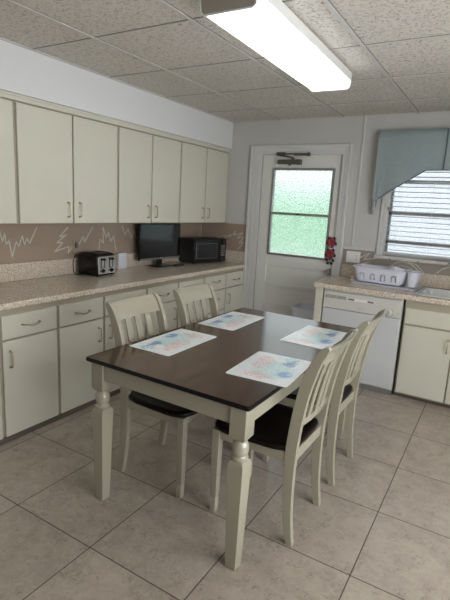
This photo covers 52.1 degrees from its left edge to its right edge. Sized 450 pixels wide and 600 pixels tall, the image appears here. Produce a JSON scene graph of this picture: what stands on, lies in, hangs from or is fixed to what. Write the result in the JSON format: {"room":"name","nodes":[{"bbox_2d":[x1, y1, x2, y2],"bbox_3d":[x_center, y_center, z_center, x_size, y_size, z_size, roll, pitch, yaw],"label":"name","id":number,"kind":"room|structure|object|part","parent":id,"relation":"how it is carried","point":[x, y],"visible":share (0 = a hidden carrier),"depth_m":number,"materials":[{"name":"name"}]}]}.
{"room":"kitchen","nodes":[
{"label":"kitchen","id":0,"kind":"room"},
{"bbox_2d":[0,40,232,148],"bbox_3d":[-1.852,-1.375,2.360,0.366,0.287,6.893,10,13,30],"label":"wall","id":1,"kind":"structure","parent":0,"point":[23,71],"depth_m":3.48,"materials":[{"name":"white paint"}]},
{"bbox_2d":[0,386,449,599],"bbox_3d":[-0.171,1.269,1.785,4.900,0.100,7.193,10,13,30],"label":"floor","id":2,"kind":"structure","parent":0,"point":[382,531],"depth_m":2.35,"materials":[{"name":"tile"}]},
{"bbox_2d":[0,377,4,445],"bbox_3d":[-1.742,0.482,2.785,0.652,0.868,0.464,10,13,30],"label":"base cabinet","id":3,"kind":"object","parent":2,"relation":"on","point":[2,440],"visible":1,"depth_m":2.88,"materials":[{"name":"wood"}]},
{"bbox_3d":[-1.504,0.602,2.660,0.018,0.626,0.441,10,13,30],"label":"door","id":4,"kind":"part","parent":3,"relation":"part of","materials":[{"name":"beige paint"}]},
{"bbox_2d":[0,301,59,443],"bbox_3d":[-1.512,0.417,3.160,0.652,0.868,0.424,10,13,30],"label":"base cabinet","id":5,"kind":"object","parent":2,"relation":"on","point":[28,334],"visible":1,"depth_m":2.99,"materials":[{"name":"wood"}]},
{"bbox_3d":[-1.322,0.371,2.852,0.034,0.121,0.012,10,13,30],"label":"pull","id":6,"kind":"part","parent":5,"relation":"part of","materials":[{"name":"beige metal"}]},
{"bbox_3d":[-1.253,0.144,2.955,0.018,0.151,0.401,10,13,30],"label":"drawer","id":7,"kind":"part","parent":5,"relation":"part of","materials":[{"name":"beige paint"}]},
{"bbox_3d":[-1.231,0.152,2.943,0.034,0.022,0.141,10,13,30],"label":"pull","id":8,"kind":"part","parent":5,"relation":"part of","materials":[{"name":"beige metal"}]},
{"bbox_2d":[56,293,102,418],"bbox_3d":[-1.292,0.355,3.519,0.652,0.868,0.424,10,13,30],"label":"base cabinet","id":9,"kind":"object","parent":2,"relation":"on","point":[79,319],"visible":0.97,"depth_m":3.33,"materials":[{"name":"wood"}]},
{"bbox_3d":[-1.033,0.082,3.313,0.018,0.151,0.401,10,13,30],"label":"drawer","id":10,"kind":"part","parent":9,"relation":"part of","materials":[{"name":"beige paint"}]},
{"bbox_2d":[103,285,145,396],"bbox_3d":[-1.055,0.289,3.905,0.652,0.868,0.489,10,13,30],"label":"base cabinet","id":11,"kind":"object","parent":2,"relation":"on","point":[108,337],"visible":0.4,"depth_m":3.63,"materials":[{"name":"wood"}]},
{"bbox_2d":[0,250,244,310],"bbox_3d":[-1.069,-0.219,3.768,0.645,0.176,4.042,10,13,30],"label":"countertop","id":12,"kind":"structure","parent":11,"relation":"on","point":[22,284],"depth_m":3.69,"materials":[{"name":"laminate"}]},
{"bbox_2d":[72,251,114,276],"bbox_3d":[-1.143,-0.309,3.938,0.264,0.194,0.366,9,13,26],"label":"toaster","id":13,"kind":"object","parent":12,"relation":"on","point":[94,263],"visible":1,"depth_m":3.90,"materials":[{"name":"black plastic"}]},
{"bbox_3d":[-1.015,-0.302,3.948,0.006,0.150,0.205,9,13,26],"label":"plate","id":14,"kind":"part","parent":13,"relation":"part of","materials":[{"name":"silver metal"}]},
{"bbox_2d":[117,253,126,268],"bbox_3d":[-0.991,-0.377,4.420,0.020,0.150,0.110,10,13,30],"label":"box","id":15,"kind":"object","parent":12,"relation":"on","point":[121,257],"visible":1,"depth_m":4.41,"materials":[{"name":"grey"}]},
{"bbox_2d":[138,223,180,267],"bbox_3d":[-0.656,-0.565,4.722,0.160,0.432,0.610,11,14,33],"label":"monitor","id":16,"kind":"object","parent":12,"relation":"on","point":[157,242],"visible":0.99,"depth_m":4.69,"materials":[{"name":"black plastic"}]},
{"bbox_2d":[173,263,183,266],"bbox_3d":[-0.486,-0.369,4.841,0.055,0.018,0.150,8,13,24],"label":"remote control","id":17,"kind":"object","parent":12,"relation":"on","point":[179,264],"visible":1,"depth_m":4.80,"materials":[{"name":"black plastic"}]},
{"bbox_2d":[179,237,225,263],"bbox_3d":[-0.249,-0.572,5.258,0.263,0.272,0.492,14,16,43],"label":"microwave","id":18,"kind":"object","parent":12,"relation":"on","point":[194,250],"visible":1,"depth_m":5.13,"materials":[{"name":"black plastic"}]},
{"bbox_3d":[-0.201,-0.551,5.140,0.012,0.256,0.387,14,16,43],"label":"door","id":19,"kind":"part","parent":18,"relation":"part of","materials":[{"name":"black glass"}]},
{"bbox_3d":[-0.029,-0.577,5.315,0.012,0.256,0.103,14,16,43],"label":"control panel","id":20,"kind":"part","parent":18,"relation":"part of","materials":[{"name":"black plastic"}]},
{"bbox_3d":[-0.818,0.408,3.780,0.018,0.626,0.466,10,13,30],"label":"door","id":21,"kind":"part","parent":11,"relation":"part of","materials":[{"name":"beige paint"}]},
{"bbox_3d":[-0.796,0.016,3.699,0.018,0.151,0.466,10,13,30],"label":"drawer","id":22,"kind":"part","parent":11,"relation":"part of","materials":[{"name":"beige paint"}]},
{"bbox_2d":[105,293,215,498],"bbox_3d":[-0.341,0.513,2.678,0.605,1.001,0.457,10,13,30],"label":"dining chair","id":23,"kind":"object","parent":2,"relation":"on","point":[118,310],"visible":0.55,"depth_m":2.58,"materials":[{"name":"white paint"}]},
{"bbox_3d":[-0.608,0.511,2.617,0.166,1.001,0.040,10,13,30],"label":"post","id":24,"kind":"part","parent":23,"relation":"part of","materials":[{"name":"white paint"}]},
{"bbox_3d":[-0.534,0.036,2.714,0.097,0.098,0.364,10,13,30],"label":"crest rail","id":25,"kind":"part","parent":23,"relation":"part of","materials":[{"name":"white paint"}]},
{"bbox_3d":[-0.412,0.456,2.936,0.166,1.001,0.040,10,13,30],"label":"post","id":26,"kind":"part","parent":23,"relation":"part of","materials":[{"name":"white paint"}]},
{"bbox_3d":[-0.278,0.544,2.645,0.456,0.028,0.457,10,13,30],"label":"seat","id":27,"kind":"part","parent":23,"relation":"part of","materials":[{"name":"black leather"}]},
{"bbox_3d":[-0.298,0.582,2.664,0.417,0.056,0.392,10,13,30],"label":"seat rail","id":28,"kind":"part","parent":23,"relation":"part of","materials":[{"name":"white paint"}]},
{"bbox_3d":[-0.233,0.840,2.447,0.042,0.466,0.042,10,13,30],"label":"leg","id":29,"kind":"part","parent":23,"relation":"part of","materials":[{"name":"white paint"}]},
{"bbox_2d":[145,280,177,337],"bbox_3d":[-0.814,0.221,4.299,0.652,0.868,0.444,10,13,30],"label":"base cabinet","id":30,"kind":"object","parent":2,"relation":"on","point":[164,290],"visible":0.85,"depth_m":4.14,"materials":[{"name":"wood"}]},
{"bbox_3d":[-0.576,0.341,4.174,0.018,0.626,0.421,10,13,30],"label":"door","id":31,"kind":"part","parent":30,"relation":"part of","materials":[{"name":"beige paint"}]},
{"bbox_3d":[-0.554,-0.052,4.093,0.018,0.151,0.421,10,13,30],"label":"drawer","id":32,"kind":"part","parent":30,"relation":"part of","materials":[{"name":"beige paint"}]},
{"bbox_2d":[176,275,203,327],"bbox_3d":[-0.586,0.157,4.670,0.652,0.868,0.434,10,13,30],"label":"base cabinet","id":33,"kind":"object","parent":2,"relation":"on","point":[199,279],"visible":0.05,"depth_m":4.45,"materials":[{"name":"wood"}]},
{"bbox_3d":[-0.348,0.277,4.545,0.018,0.626,0.411,10,13,30],"label":"door","id":34,"kind":"part","parent":33,"relation":"part of","materials":[{"name":"beige paint"}]},
{"bbox_3d":[-0.327,-0.116,4.465,0.018,0.151,0.411,10,13,30],"label":"drawer","id":35,"kind":"part","parent":33,"relation":"part of","materials":[{"name":"beige paint"}]},
{"bbox_2d":[173,282,218,326],"bbox_3d":[-0.026,0.429,3.170,0.605,1.001,0.457,10,13,29],"label":"dining chair","id":36,"kind":"object","parent":2,"relation":"on","point":[184,295],"visible":0.27,"depth_m":3.19,"materials":[{"name":"white paint"}]},
{"bbox_3d":[-0.292,0.427,3.106,0.166,1.001,0.040,10,13,29],"label":"post","id":37,"kind":"part","parent":36,"relation":"part of","materials":[{"name":"white paint"}]},
{"bbox_3d":[-0.220,-0.048,3.204,0.097,0.098,0.364,10,13,29],"label":"crest rail","id":38,"kind":"part","parent":36,"relation":"part of","materials":[{"name":"white paint"}]},
{"bbox_3d":[-0.100,0.372,3.427,0.166,1.001,0.040,10,13,29],"label":"post","id":39,"kind":"part","parent":36,"relation":"part of","materials":[{"name":"white paint"}]},
{"bbox_2d":[202,271,225,319],"bbox_3d":[-0.364,0.094,5.033,0.652,0.868,0.424,10,13,30],"label":"base cabinet","id":40,"kind":"object","parent":2,"relation":"on","point":[217,280],"visible":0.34,"depth_m":4.87,"materials":[{"name":"wood"}]},
{"bbox_3d":[-0.127,0.227,4.911,0.018,0.194,0.401,10,13,30],"label":"drawer","id":41,"kind":"part","parent":40,"relation":"part of","materials":[{"name":"beige paint"}]},
{"bbox_3d":[-0.115,0.014,4.867,0.018,0.216,0.401,10,13,30],"label":"drawer","id":42,"kind":"part","parent":40,"relation":"part of","materials":[{"name":"beige paint"}]},
{"bbox_3d":[-0.105,-0.179,4.827,0.018,0.151,0.401,10,13,30],"label":"drawer","id":43,"kind":"part","parent":40,"relation":"part of","materials":[{"name":"beige paint"}]},
{"bbox_2d":[86,307,356,570],"bbox_3d":[0.096,0.625,2.776,0.933,0.789,1.570,10,14,31],"label":"dining table","id":44,"kind":"object","parent":2,"relation":"on","point":[195,378],"visible":0.71,"depth_m":2.21,"materials":[{"name":"brown wood"}]},
{"bbox_3d":[-0.633,0.678,2.380,0.078,0.766,0.078,10,14,31],"label":"leg","id":45,"kind":"part","parent":44,"relation":"part of","materials":[{"name":"white paint"}]},
{"bbox_2d":[130,329,215,355],"bbox_3d":[-0.281,0.233,2.612,0.270,0.002,0.472,10,13,30],"label":"placemat","id":46,"kind":"object","parent":44,"relation":"on","point":[171,343],"visible":1,"depth_m":2.58,"materials":[{"name":"white laminate"}]},
{"bbox_2d":[198,311,264,330],"bbox_3d":[0.054,0.139,3.158,0.270,0.002,0.472,10,13,29],"label":"placemat","id":47,"kind":"object","parent":44,"relation":"on","point":[232,321],"visible":1,"depth_m":3.13,"materials":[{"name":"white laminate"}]},
{"bbox_3d":[0.055,0.801,1.965,0.078,0.766,0.078,10,14,31],"label":"leg","id":48,"kind":"part","parent":44,"relation":"part of","materials":[{"name":"white paint"}]},
{"bbox_2d":[226,351,310,386],"bbox_3d":[0.228,0.332,2.266,0.308,0.002,0.406,9,13,27],"label":"placemat","id":49,"kind":"object","parent":44,"relation":"on","point":[269,368],"visible":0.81,"depth_m":2.24,"materials":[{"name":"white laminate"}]},
{"bbox_2d":[280,326,346,348],"bbox_3d":[0.569,0.228,2.863,0.292,0.002,0.458,10,14,31],"label":"placemat","id":50,"kind":"object","parent":44,"relation":"on","point":[311,336],"visible":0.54,"depth_m":2.84,"materials":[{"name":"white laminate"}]},
{"bbox_3d":[0.824,0.594,3.176,0.078,0.766,0.078,10,14,31],"label":"leg","id":51,"kind":"part","parent":44,"relation":"part of","materials":[{"name":"white paint"}]},
{"bbox_2d":[223,268,243,312],"bbox_3d":[-0.145,0.033,5.390,0.652,0.868,0.420,10,13,30],"label":"base cabinet","id":52,"kind":"object","parent":2,"relation":"on","point":[233,288],"visible":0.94,"depth_m":5.18,"materials":[{"name":"wood"}]},
{"bbox_3d":[0.092,0.153,5.265,0.018,0.626,0.397,10,13,30],"label":"door","id":53,"kind":"part","parent":52,"relation":"part of","materials":[{"name":"beige paint"}]},
{"bbox_3d":[0.114,-0.240,5.184,0.018,0.151,0.397,10,13,30],"label":"drawer","id":54,"kind":"part","parent":52,"relation":"part of","materials":[{"name":"beige paint"}]},
{"bbox_2d":[210,329,357,546],"bbox_3d":[0.283,0.619,2.329,0.605,1.001,0.457,10,14,30],"label":"dining chair","id":55,"kind":"object","parent":2,"relation":"on","point":[283,433],"visible":0.92,"depth_m":2.20,"materials":[{"name":"white paint"}]},
{"bbox_3d":[-0.047,0.869,2.356,0.042,0.466,0.042,10,14,30],"label":"leg","id":56,"kind":"part","parent":55,"relation":"part of","materials":[{"name":"white paint"}]},
{"bbox_3d":[0.149,0.815,2.669,0.042,0.466,0.042,10,14,30],"label":"leg","id":57,"kind":"part","parent":55,"relation":"part of","materials":[{"name":"white paint"}]},
{"bbox_3d":[0.219,0.628,2.371,0.456,0.028,0.457,10,14,30],"label":"seat","id":58,"kind":"part","parent":55,"relation":"part of","materials":[{"name":"black leather"}]},
{"bbox_3d":[0.234,0.672,2.369,0.417,0.056,0.392,10,14,30],"label":"seat rail","id":59,"kind":"part","parent":55,"relation":"part of","materials":[{"name":"white paint"}]},
{"bbox_3d":[0.352,0.676,2.070,0.166,1.001,0.040,10,14,30],"label":"post","id":60,"kind":"part","parent":55,"relation":"part of","materials":[{"name":"white paint"}]},
{"bbox_3d":[0.426,0.541,2.226,0.038,0.034,0.352,10,14,30],"label":"rail","id":61,"kind":"part","parent":55,"relation":"part of","materials":[{"name":"white paint"}]},
{"bbox_3d":[0.550,0.622,2.387,0.166,1.001,0.040,10,14,30],"label":"post","id":62,"kind":"part","parent":55,"relation":"part of","materials":[{"name":"white paint"}]},
{"bbox_3d":[0.523,0.218,2.110,0.097,0.098,0.364,10,14,30],"label":"crest rail","id":63,"kind":"part","parent":55,"relation":"part of","materials":[{"name":"white paint"}]},
{"bbox_2d":[291,303,313,319],"bbox_3d":[0.865,0.354,4.826,0.355,0.575,0.275,10,13,30],"label":"basket","id":64,"kind":"object","parent":2,"relation":"on","point":[300,310],"visible":0.27,"depth_m":4.71,"materials":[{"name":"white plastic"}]},
{"bbox_2d":[313,287,324,321],"bbox_3d":[1.013,0.262,4.586,0.070,0.868,0.646,10,13,30],"label":"cabinet end panel","id":65,"kind":"object","parent":2,"relation":"on","point":[319,295],"visible":0.2,"depth_m":4.26,"materials":[{"name":"beige paint"}]},
{"bbox_2d":[263,309,386,485],"bbox_3d":[0.599,0.534,2.826,0.605,1.001,0.457,10,14,30],"label":"dining chair","id":66,"kind":"object","parent":2,"relation":"on","point":[345,391],"visible":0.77,"depth_m":2.65,"materials":[{"name":"white paint"}]},
{"bbox_3d":[0.269,0.784,2.853,0.042,0.466,0.042,10,14,30],"label":"leg","id":67,"kind":"part","parent":66,"relation":"part of","materials":[{"name":"white paint"}]},
{"bbox_3d":[0.550,0.587,2.866,0.417,0.056,0.392,10,14,30],"label":"seat rail","id":68,"kind":"part","parent":66,"relation":"part of","materials":[{"name":"white paint"}]},
{"bbox_3d":[0.535,0.543,2.868,0.456,0.028,0.457,10,14,30],"label":"seat","id":69,"kind":"part","parent":66,"relation":"part of","materials":[{"name":"black leather"}]},
{"bbox_3d":[0.668,0.591,2.567,0.166,1.001,0.040,10,14,30],"label":"post","id":70,"kind":"part","parent":66,"relation":"part of","materials":[{"name":"white paint"}]},
{"bbox_3d":[0.742,0.456,2.723,0.038,0.034,0.352,10,14,30],"label":"rail","id":71,"kind":"part","parent":66,"relation":"part of","materials":[{"name":"white paint"}]},
{"bbox_3d":[0.867,0.536,2.884,0.166,1.001,0.040,10,14,30],"label":"post","id":72,"kind":"part","parent":66,"relation":"part of","materials":[{"name":"white paint"}]},
{"bbox_3d":[0.839,0.133,2.607,0.097,0.098,0.364,10,14,30],"label":"crest rail","id":73,"kind":"part","parent":66,"relation":"part of","materials":[{"name":"white paint"}]},
{"bbox_2d":[322,288,405,394],"bbox_3d":[1.319,0.329,4.348,0.690,0.865,0.600,10,13,30],"label":"dishwasher","id":74,"kind":"object","parent":2,"relation":"on","point":[343,308],"visible":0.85,"depth_m":4.04,"materials":[{"name":"white metal"}]},
{"bbox_3d":[1.201,0.033,4.057,0.682,0.154,0.026,10,13,30],"label":"control panel","id":75,"kind":"part","parent":74,"relation":"part of","materials":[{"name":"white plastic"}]},
{"bbox_3d":[1.180,0.763,4.239,0.678,0.045,0.054,10,13,30],"label":"toe panel","id":76,"kind":"part","parent":74,"relation":"part of","materials":[{"name":"grey plastic"}]},
{"bbox_2d":[394,300,449,407],"bbox_3d":[1.985,0.438,3.986,0.799,0.868,0.652,10,13,30],"label":"base cabinet","id":77,"kind":"object","parent":2,"relation":"on","point":[423,367],"visible":1,"depth_m":3.84,"materials":[{"name":"wood"}]},
{"bbox_3d":[2.002,0.590,3.667,0.382,0.598,0.018,10,13,30],"label":"door","id":78,"kind":"part","parent":77,"relation":"part of","materials":[{"name":"beige paint"}]},
{"bbox_3d":[3.135,0.639,3.316,0.639,0.868,0.652,10,13,30],"label":"base cabinet","id":79,"kind":"object","parent":2,"relation":"on","visible":0},
{"bbox_2d":[314,264,449,305],"bbox_3d":[2.225,-0.037,3.784,2.882,0.166,0.662,10,13,30],"label":"countertop","id":80,"kind":"structure","parent":79,"relation":"on","point":[343,283],"depth_m":4.17,"materials":[{"name":"laminate"}]},
{"bbox_2d":[350,264,423,290],"bbox_3d":[1.503,-0.217,4.277,0.620,0.161,0.290,11,14,34],"label":"dish rack","id":81,"kind":"object","parent":80,"relation":"on","point":[363,272],"visible":1,"depth_m":4.20,"materials":[{"name":"white plastic"}]},
{"bbox_2d":[353,264,411,285],"bbox_3d":[1.461,-0.236,4.304,0.503,0.139,0.260,11,14,34],"label":"basket","id":82,"kind":"object","parent":81,"relation":"on","point":[363,272],"depth_m":4.23,"materials":[{"name":"white plastic"}]},
{"bbox_2d":[350,278,423,290],"bbox_3d":[1.499,-0.148,4.291,0.620,0.020,0.290,11,14,34],"label":"drip tray","id":83,"kind":"object","parent":81,"relation":"on","point":[402,286],"depth_m":4.22,"materials":[{"name":"white plastic"}]},
{"bbox_2d":[389,266,404,270],"bbox_3d":[1.575,-0.274,4.199,0.154,0.069,0.159,3,12,-2],"label":"bowl","id":84,"kind":"object","parent":81,"relation":"in","point":[395,268],"visible":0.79,"depth_m":4.15,"materials":[{"name":"white plastic"}]},
{"bbox_2d":[407,270,423,287],"bbox_3d":[1.702,-0.187,4.140,0.122,0.135,0.190,11,14,34],"label":"cup","id":85,"kind":"object","parent":81,"relation":"on","point":[413,277],"depth_m":4.09,"materials":[{"name":"white plastic"}]},
{"bbox_2d":[415,287,449,298],"bbox_3d":[2.027,0.045,3.900,0.745,0.169,0.460,10,13,30],"label":"sink","id":86,"kind":"object","parent":80,"relation":"in","point":[425,291],"visible":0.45,"depth_m":4.13,"materials":[{"name":"grey ceramic"}]},
{"bbox_2d":[0,0,449,122],"bbox_3d":[-0.034,-1.245,1.268,4.900,0.106,7.193,10,13,30],"label":"ceiling","id":87,"kind":"structure","parent":0,"point":[396,53],"depth_m":2.79,"materials":[{"name":"tile"}]},
{"bbox_2d":[200,0,351,91],"bbox_3d":[0.365,-1.375,2.534,0.288,0.105,1.401,10,13,29],"label":"ceiling light","id":88,"kind":"object","parent":87,"relation":"attached to","point":[270,28],"visible":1,"depth_m":2.28,"materials":[{"name":"plastic"}]},
{"bbox_3d":[0.014,-1.270,1.942,0.288,0.102,0.009,10,13,29],"label":"trim","id":89,"kind":"part","parent":88,"relation":"part of","materials":[{"name":"white metal"}]},
{"bbox_3d":[0.715,-1.476,3.127,0.288,0.102,0.009,10,13,29],"label":"trim","id":90,"kind":"part","parent":88,"relation":"part of","materials":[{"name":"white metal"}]},
{"bbox_2d":[224,112,449,308],"bbox_3d":[1.718,-0.501,4.497,4.600,2.473,0.150,10,13,30],"label":"wall","id":91,"kind":"structure","parent":0,"point":[344,130],"depth_m":4.62,"materials":[{"name":"grey paint"}]},
{"bbox_2d":[201,223,245,251],"bbox_3d":[-0.025,-0.746,5.430,0.618,0.328,0.007,10,13,30],"label":"backsplash","id":92,"kind":"structure","parent":91,"relation":"attached to","point":[234,234],"depth_m":5.38,"materials":[{"name":"beige laminate"}]},
{"bbox_2d":[253,152,342,315],"bbox_3d":[0.743,-0.494,5.006,0.900,2.132,0.122,10,13,30],"label":"door","id":93,"kind":"structure","parent":91,"relation":"in","point":[291,250],"depth_m":4.98,"materials":[{"name":"white paint"}]},
{"bbox_3d":[0.715,-1.515,4.812,0.380,0.059,0.062,10,13,30],"label":"closer arm","id":94,"kind":"part","parent":93,"relation":"part of","materials":[{"name":"grey metal"}]},
{"bbox_3d":[0.788,-0.698,4.977,0.647,0.419,0.004,10,13,30],"label":"glass pane","id":95,"kind":"part","parent":93,"relation":"part of","materials":[{"name":"green glass"}]},
{"bbox_3d":[0.798,-0.927,4.927,0.693,0.934,0.052,10,13,30],"label":"glass frame","id":96,"kind":"part","parent":93,"relation":"part of","materials":[{"name":"green glass"}]},
{"bbox_3d":[0.813,-1.146,4.885,0.647,0.441,0.004,10,13,30],"label":"glass pane","id":97,"kind":"part","parent":93,"relation":"part of","materials":[{"name":"glass"}]},
{"bbox_3d":[1.083,-0.293,4.814,0.068,0.068,0.067,10,13,30],"label":"knob","id":98,"kind":"part","parent":93,"relation":"part of","materials":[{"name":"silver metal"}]},
{"bbox_2d":[324,237,336,264],"bbox_3d":[1.088,-0.508,4.746,0.122,0.287,0.015,10,13,30],"label":"flower ornament","id":99,"kind":"object","parent":93,"relation":"hanging from","point":[330,253],"visible":1,"depth_m":4.74,"materials":[{"name":"red plant"}]},
{"bbox_3d":[1.086,-0.474,4.753,0.122,0.117,0.015,10,13,30],"label":"flower","id":100,"kind":"part","parent":99,"relation":"part of","materials":[{"name":"red plant"}]},
{"bbox_3d":[1.092,-0.591,4.729,0.122,0.117,0.015,10,13,30],"label":"flower","id":101,"kind":"part","parent":99,"relation":"part of","materials":[{"name":"red plant"}]},
{"bbox_2d":[242,144,353,308],"bbox_3d":[0.713,-0.529,5.001,1.128,2.216,0.030,10,13,30],"label":"trim","id":102,"kind":"structure","parent":91,"relation":"attached to","point":[257,151],"depth_m":4.99,"materials":[{"name":"white wood"}]},
{"bbox_2d":[346,251,360,262],"bbox_3d":[1.298,-0.436,4.663,0.140,0.112,0.009,10,13,30],"label":"outlet plate","id":103,"kind":"object","parent":91,"relation":"attached to","point":[351,256],"visible":1,"depth_m":4.66,"materials":[{"name":"white plastic"}]},
{"bbox_2d":[342,246,374,251],"bbox_3d":[1.341,-0.515,4.630,0.322,0.025,0.012,10,13,30],"label":"trim","id":104,"kind":"structure","parent":91,"relation":"attached to","point":[344,247],"depth_m":4.62,"materials":[{"name":"white wood"}]},
{"bbox_2d":[351,116,366,245],"bbox_3d":[1.318,-1.153,4.535,0.018,1.245,0.010,10,13,30],"label":"trim","id":105,"kind":"structure","parent":91,"relation":"attached to","point":[362,148],"depth_m":4.53,"materials":[{"name":"white wood"}]},
{"bbox_2d":[342,249,449,275],"bbox_3d":[2.423,-0.234,4.018,2.840,0.159,0.007,10,13,30],"label":"backsplash","id":106,"kind":"structure","parent":91,"relation":"attached to","point":[366,257],"depth_m":4.45,"materials":[{"name":"grey laminate"}]},
{"bbox_2d":[370,128,449,213],"bbox_3d":[2.144,-1.087,3.973,1.694,0.775,0.114,10,13,30],"label":"window valance","id":107,"kind":"object","parent":91,"relation":"attached to","point":[402,155],"visible":1,"depth_m":4.18,"materials":[{"name":"teal fabric"}]},
{"bbox_2d":[373,171,449,265],"bbox_3d":[2.184,-0.885,4.106,1.520,1.170,0.156,10,13,30],"label":"window","id":108,"kind":"structure","parent":91,"relation":"in","point":[386,215],"depth_m":4.38,"materials":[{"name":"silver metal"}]},
{"bbox_3d":[2.154,-0.330,4.221,1.520,0.035,0.156,10,13,30],"label":"sill","id":109,"kind":"part","parent":108,"relation":"part of","materials":[{"name":"stone"}]},
{"bbox_3d":[2.176,-0.906,4.119,1.462,1.135,0.136,10,13,30],"label":"frame","id":110,"kind":"part","parent":108,"relation":"part of","materials":[{"name":"white wood"}]},
{"bbox_2d":[383,172,449,258],"bbox_3d":[2.169,-0.873,4.087,1.365,1.044,0.060,10,13,30],"label":"window blind","id":111,"kind":"object","parent":108,"relation":"attached to","point":[430,223],"visible":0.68,"depth_m":4.31,"materials":[{"name":"white plastic"}]},
{"bbox_3d":[2.145,-0.370,4.194,1.362,0.016,0.026,10,13,30],"label":"rail","id":112,"kind":"part","parent":111,"relation":"part of","materials":[{"name":"white plastic"}]},
{"bbox_3d":[1.914,-0.902,4.219,0.003,1.010,0.003,10,13,30],"label":"ladder cord","id":113,"kind":"part","parent":111,"relation":"part of","materials":[{"name":"white fabric"}]},
{"bbox_3d":[2.204,-0.888,4.138,1.370,1.035,0.040,10,13,30],"label":"rail","id":114,"kind":"part","parent":108,"relation":"part of","materials":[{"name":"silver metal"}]},
{"bbox_3d":[2.181,-0.426,4.238,1.326,0.090,0.006,10,13,30],"label":"pane","id":115,"kind":"part","parent":108,"relation":"part of","materials":[{"name":"clear glass"}]},
{"bbox_3d":[2.191,-0.620,4.198,1.326,0.245,0.006,10,13,30],"label":"pane","id":116,"kind":"part","parent":108,"relation":"part of","materials":[{"name":"clear glass"}]},
{"bbox_3d":[2.207,-0.898,4.141,1.326,0.265,0.006,10,13,30],"label":"pane","id":117,"kind":"part","parent":108,"relation":"part of","materials":[{"name":"clear glass"}]},
{"bbox_3d":[2.225,-1.226,4.073,1.326,0.345,0.006,10,13,30],"label":"pane","id":118,"kind":"part","parent":108,"relation":"part of","materials":[{"name":"clear glass"}]},
{"bbox_3d":[-2.131,-0.344,2.709,0.150,2.473,7.193,10,13,30],"label":"wall","id":119,"kind":"structure","parent":0,"visible":0},
{"bbox_2d":[0,90,16,223],"bbox_3d":[-1.732,-0.870,2.706,0.364,0.823,0.914,10,13,30],"label":"upper cabinet","id":120,"kind":"object","parent":119,"relation":"attached to","point":[8,213],"visible":1,"depth_m":2.96,"materials":[{"name":"beige paint"}]},
{"bbox_3d":[-1.585,-1.232,2.554,0.034,0.038,0.914,10,13,30],"label":"moulding","id":121,"kind":"part","parent":120,"relation":"part of","materials":[{"name":"beige paint"}]},
{"bbox_2d":[12,94,119,223],"bbox_3d":[-1.252,-1.004,3.488,0.364,0.823,0.938,10,13,30],"label":"upper cabinet","id":122,"kind":"object","parent":119,"relation":"attached to","point":[66,157],"visible":1,"depth_m":3.33,"materials":[{"name":"beige paint"}]},
{"bbox_3d":[-1.255,-0.929,3.228,0.018,0.771,0.450,10,13,30],"label":"door","id":123,"kind":"part","parent":122,"relation":"part of","materials":[{"name":"beige paint"}]},
{"bbox_3d":[-1.106,-1.367,3.336,0.034,0.038,0.938,10,13,30],"label":"moulding","id":124,"kind":"part","parent":122,"relation":"part of","materials":[{"name":"beige paint"}]},
{"bbox_3d":[-1.015,-0.996,3.619,0.018,0.771,0.450,10,13,30],"label":"door","id":125,"kind":"part","parent":122,"relation":"part of","materials":[{"name":"beige paint"}]},
{"bbox_2d":[72,239,78,252],"bbox_3d":[-1.276,-0.460,3.953,0.024,0.116,0.068,10,13,30],"label":"wall outlet","id":126,"kind":"object","parent":119,"relation":"attached to","point":[75,243],"visible":1,"depth_m":3.94,"materials":[{"name":"beige plastic"}]},
{"bbox_2d":[0,223,201,263],"bbox_3d":[-1.300,-0.506,3.929,0.007,0.328,4.258,10,13,30],"label":"backsplash","id":127,"kind":"structure","parent":119,"relation":"attached to","point":[19,243],"depth_m":3.86,"materials":[{"name":"beige laminate"}]},
{"bbox_2d":[117,121,182,222],"bbox_3d":[-0.786,-1.135,4.248,0.364,0.823,0.862,10,13,30],"label":"upper cabinet","id":128,"kind":"object","parent":119,"relation":"attached to","point":[148,159],"visible":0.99,"depth_m":4.11,"materials":[{"name":"beige paint"}]},
{"bbox_3d":[-0.779,-1.062,4.004,0.018,0.771,0.412,10,13,30],"label":"door","id":129,"kind":"part","parent":128,"relation":"part of","materials":[{"name":"beige paint"}]},
{"bbox_3d":[-0.640,-1.498,4.096,0.034,0.038,0.862,10,13,30],"label":"moulding","id":130,"kind":"part","parent":128,"relation":"part of","materials":[{"name":"beige paint"}]},
{"bbox_3d":[-0.559,-1.124,4.363,0.018,0.771,0.412,10,13,30],"label":"door","id":131,"kind":"part","parent":128,"relation":"part of","materials":[{"name":"beige paint"}]},
{"bbox_2d":[178,137,230,222],"bbox_3d":[-0.330,-1.264,4.993,0.364,0.823,0.901,10,13,30],"label":"upper cabinet","id":132,"kind":"object","parent":119,"relation":"attached to","point":[203,166],"visible":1,"depth_m":4.86,"materials":[{"name":"beige paint"}]},
{"bbox_3d":[-0.328,-1.189,4.740,0.018,0.771,0.431,10,13,30],"label":"door","id":133,"kind":"part","parent":132,"relation":"part of","materials":[{"name":"beige paint"}]},
{"bbox_3d":[-0.184,-1.626,4.840,0.034,0.038,0.901,10,13,30],"label":"moulding","id":134,"kind":"part","parent":132,"relation":"part of","materials":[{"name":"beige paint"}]},
{"bbox_3d":[-0.098,-1.254,5.115,0.018,0.771,0.431,10,13,30],"label":"door","id":135,"kind":"part","parent":132,"relation":"part of","materials":[{"name":"beige paint"}]}
]}

